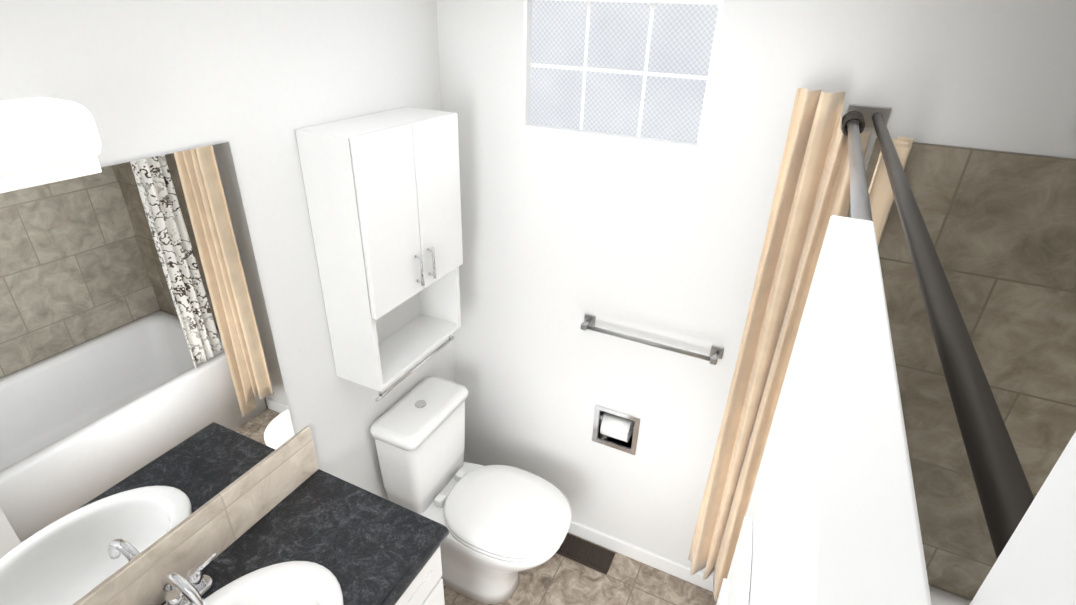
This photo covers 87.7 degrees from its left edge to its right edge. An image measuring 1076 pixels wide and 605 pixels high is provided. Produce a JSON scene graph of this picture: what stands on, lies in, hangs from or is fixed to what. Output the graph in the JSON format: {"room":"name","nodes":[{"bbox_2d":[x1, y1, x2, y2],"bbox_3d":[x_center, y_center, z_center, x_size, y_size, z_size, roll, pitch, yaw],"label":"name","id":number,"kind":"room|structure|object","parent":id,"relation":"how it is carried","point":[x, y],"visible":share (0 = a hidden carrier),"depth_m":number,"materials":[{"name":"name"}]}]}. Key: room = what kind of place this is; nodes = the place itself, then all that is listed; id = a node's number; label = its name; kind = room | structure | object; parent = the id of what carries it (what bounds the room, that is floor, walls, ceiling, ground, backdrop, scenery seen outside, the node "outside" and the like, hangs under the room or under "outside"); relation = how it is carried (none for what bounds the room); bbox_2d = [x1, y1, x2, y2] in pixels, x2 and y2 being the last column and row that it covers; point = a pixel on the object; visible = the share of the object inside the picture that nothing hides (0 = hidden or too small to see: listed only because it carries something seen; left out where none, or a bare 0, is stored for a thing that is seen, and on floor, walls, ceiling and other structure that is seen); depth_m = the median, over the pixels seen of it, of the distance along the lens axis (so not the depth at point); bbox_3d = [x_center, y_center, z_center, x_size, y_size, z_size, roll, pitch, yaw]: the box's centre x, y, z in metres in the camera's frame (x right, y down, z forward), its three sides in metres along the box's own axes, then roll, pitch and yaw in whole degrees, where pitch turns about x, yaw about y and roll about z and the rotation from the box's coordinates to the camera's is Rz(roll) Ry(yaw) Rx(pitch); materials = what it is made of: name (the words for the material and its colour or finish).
{"room":"bathroom","nodes":[
{"label":"bathroom","id":0,"kind":"room"},
{"bbox_2d":[0,0,454,499],"bbox_3d":[-1.064,0.458,0.975,0.120,2.350,3.286,14,30,22],"label":"wall","id":1,"kind":"structure","parent":0,"point":[255,84],"depth_m":1.33,"materials":[{"name":"paint"}]},
{"bbox_2d":[0,97,101,193],"bbox_3d":[-0.875,-0.164,0.715,0.128,0.128,0.572,14,30,22],"label":"sconce","id":2,"kind":"object","parent":1,"relation":"attached to","point":[45,140],"visible":1,"depth_m":0.85,"materials":[{"name":"white glass"}]},
{"bbox_2d":[0,141,294,604],"bbox_3d":[-0.887,0.197,1.071,0.005,0.837,0.887,14,30,22],"label":"mirror","id":3,"kind":"object","parent":1,"relation":"attached to","point":[143,404],"visible":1,"depth_m":1.14,"materials":[{"name":"clear glass"}]},
{"bbox_2d":[295,107,462,401],"bbox_3d":[-0.420,-0.141,1.706,0.214,0.796,0.440,14,30,22],"label":"upper cabinet","id":4,"kind":"object","parent":1,"relation":"attached to","point":[382,191],"visible":1,"depth_m":1.57,"materials":[{"name":"white wood"}]},
{"bbox_2d":[443,532,716,604],"bbox_3d":[-0.114,1.788,1.135,2.310,0.100,3.286,14,30,22],"label":"floor","id":5,"kind":"structure","parent":0,"point":[557,579],"depth_m":2.26,"materials":[{"name":"tile"}]},
{"bbox_2d":[75,427,448,604],"bbox_3d":[-0.717,1.075,1.332,0.511,0.945,1.135,14,30,22],"label":"bathroom vanity","id":6,"kind":"object","parent":5,"relation":"on","point":[290,522],"visible":1,"depth_m":1.46,"materials":[{"name":"stone"}]},
{"bbox_2d":[124,552,217,604],"bbox_3d":[-0.808,0.672,1.278,0.147,0.142,0.218,14,30,22],"label":"faucet","id":7,"kind":"object","parent":6,"relation":"on","point":[199,586],"depth_m":1.33,"materials":[{"name":"silver metal"}]},
{"bbox_2d":[86,560,343,604],"bbox_3d":[-0.667,0.853,1.249,0.384,0.173,0.540,14,30,22],"label":"sink basin","id":8,"kind":"object","parent":6,"relation":"in","point":[250,582],"depth_m":1.39,"materials":[{"name":"ceramic"}]},
{"bbox_2d":[370,376,571,603],"bbox_3d":[-0.210,0.769,2.112,0.689,0.787,0.390,14,30,22],"label":"toilet","id":9,"kind":"object","parent":5,"relation":"on","point":[505,525],"visible":0.88,"depth_m":2.02,"materials":[{"name":"ceramic"}]},
{"bbox_2d":[556,533,614,573],"bbox_3d":[0.186,1.067,2.406,0.270,0.008,0.113,14,30,22],"label":"floor vent","id":10,"kind":"object","parent":5,"relation":"in","point":[588,554],"visible":0.75,"depth_m":2.39,"materials":[{"name":"metal"}]},
{"bbox_2d":[929,586,970,604],"bbox_3d":[0.806,1.384,1.379,0.757,0.440,1.494,14,30,22],"label":"bathtub","id":11,"kind":"object","parent":5,"relation":"on","point":[939,597],"depth_m":1.78,"materials":[{"name":"ceramic"}]},
{"bbox_2d":[436,0,1075,600],"bbox_3d":[0.612,0.059,1.833,2.070,2.350,0.120,14,30,22],"label":"wall","id":12,"kind":"structure","parent":0,"point":[562,234],"depth_m":1.79,"materials":[{"name":"paint"}]},
{"bbox_2d":[592,404,640,454],"bbox_3d":[0.308,0.478,2.167,0.178,0.178,0.098,14,30,22],"label":"paper holder","id":13,"kind":"object","parent":12,"relation":"attached to","point":[616,429],"visible":0.98,"depth_m":2.14,"materials":[{"name":"silver metal"}]},
{"bbox_2d":[522,0,723,150],"bbox_3d":[0.231,-0.683,1.651,0.571,0.379,0.099,14,30,22],"label":"window","id":14,"kind":"structure","parent":12,"relation":"in","point":[637,71],"depth_m":1.63,"materials":[{"name":"glass"}]},
{"bbox_2d":[568,520,712,591],"bbox_3d":[0.037,1.163,2.148,1.298,0.072,0.779,14,30,22],"label":"baseboard","id":15,"kind":"structure","parent":12,"relation":"attached to","point":[654,560],"depth_m":2.35,"materials":[{"name":"paint"}]},
{"bbox_2d":[580,314,723,364],"bbox_3d":[0.370,0.124,1.882,0.483,0.040,0.065,14,30,22],"label":"towel rail","id":16,"kind":"object","parent":12,"relation":"attached to","point":[716,353],"visible":1,"depth_m":1.85,"materials":[{"name":"silver metal"}]},
{"bbox_2d":[846,104,1033,558],"bbox_3d":[0.481,-0.151,0.775,0.094,0.050,1.518,14,30,22],"label":"rail","id":17,"kind":"object","parent":12,"relation":"attached to","point":[1006,496],"visible":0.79,"depth_m":0.39,"materials":[{"name":"silver metal"}]},
{"bbox_2d":[688,88,871,601],"bbox_3d":[0.654,0.331,1.692,0.188,1.822,0.106,14,30,22],"label":"curtain","id":18,"kind":"object","parent":17,"relation":"hanging from","point":[811,195],"visible":0.83,"depth_m":1.53,"materials":[{"name":"fabric"}]},
{"bbox_2d":[868,136,913,245],"bbox_3d":[0.733,0.272,1.483,0.052,1.367,0.174,21,34,33],"label":"patterned curtain","id":19,"kind":"object","parent":17,"relation":"hanging from","point":[881,195],"visible":0.04,"depth_m":1.17,"materials":[{"name":"fabric"}]},
{"bbox_2d":[970,431,1075,604],"bbox_3d":[0.387,0.921,0.183,0.848,2.350,0.386,14,30,22],"label":"wall","id":20,"kind":"structure","parent":0,"point":[1035,563],"depth_m":0.12,"materials":[{"name":"paint"}]},
{"bbox_2d":[716,215,931,604],"bbox_3d":[0.052,0.934,0.580,0.159,1.922,0.727,14,30,22],"label":"door","id":21,"kind":"structure","parent":20,"relation":"in","point":[831,517],"depth_m":0.22,"materials":[{"name":"paint"}]},
{"bbox_3d":[0.905,0.953,0.154,0.120,2.350,3.286,14,30,22],"label":"wall","id":22,"kind":"structure","parent":0,"visible":0},
{"bbox_2d":[866,138,1075,599],"bbox_3d":[0.837,0.589,0.958,0.770,1.360,1.520,14,30,22],"label":"tiled wall","id":23,"kind":"structure","parent":22,"relation":"attached to","point":[1001,227],"depth_m":1.44,"materials":[{"name":"brown tile"}]}
]}

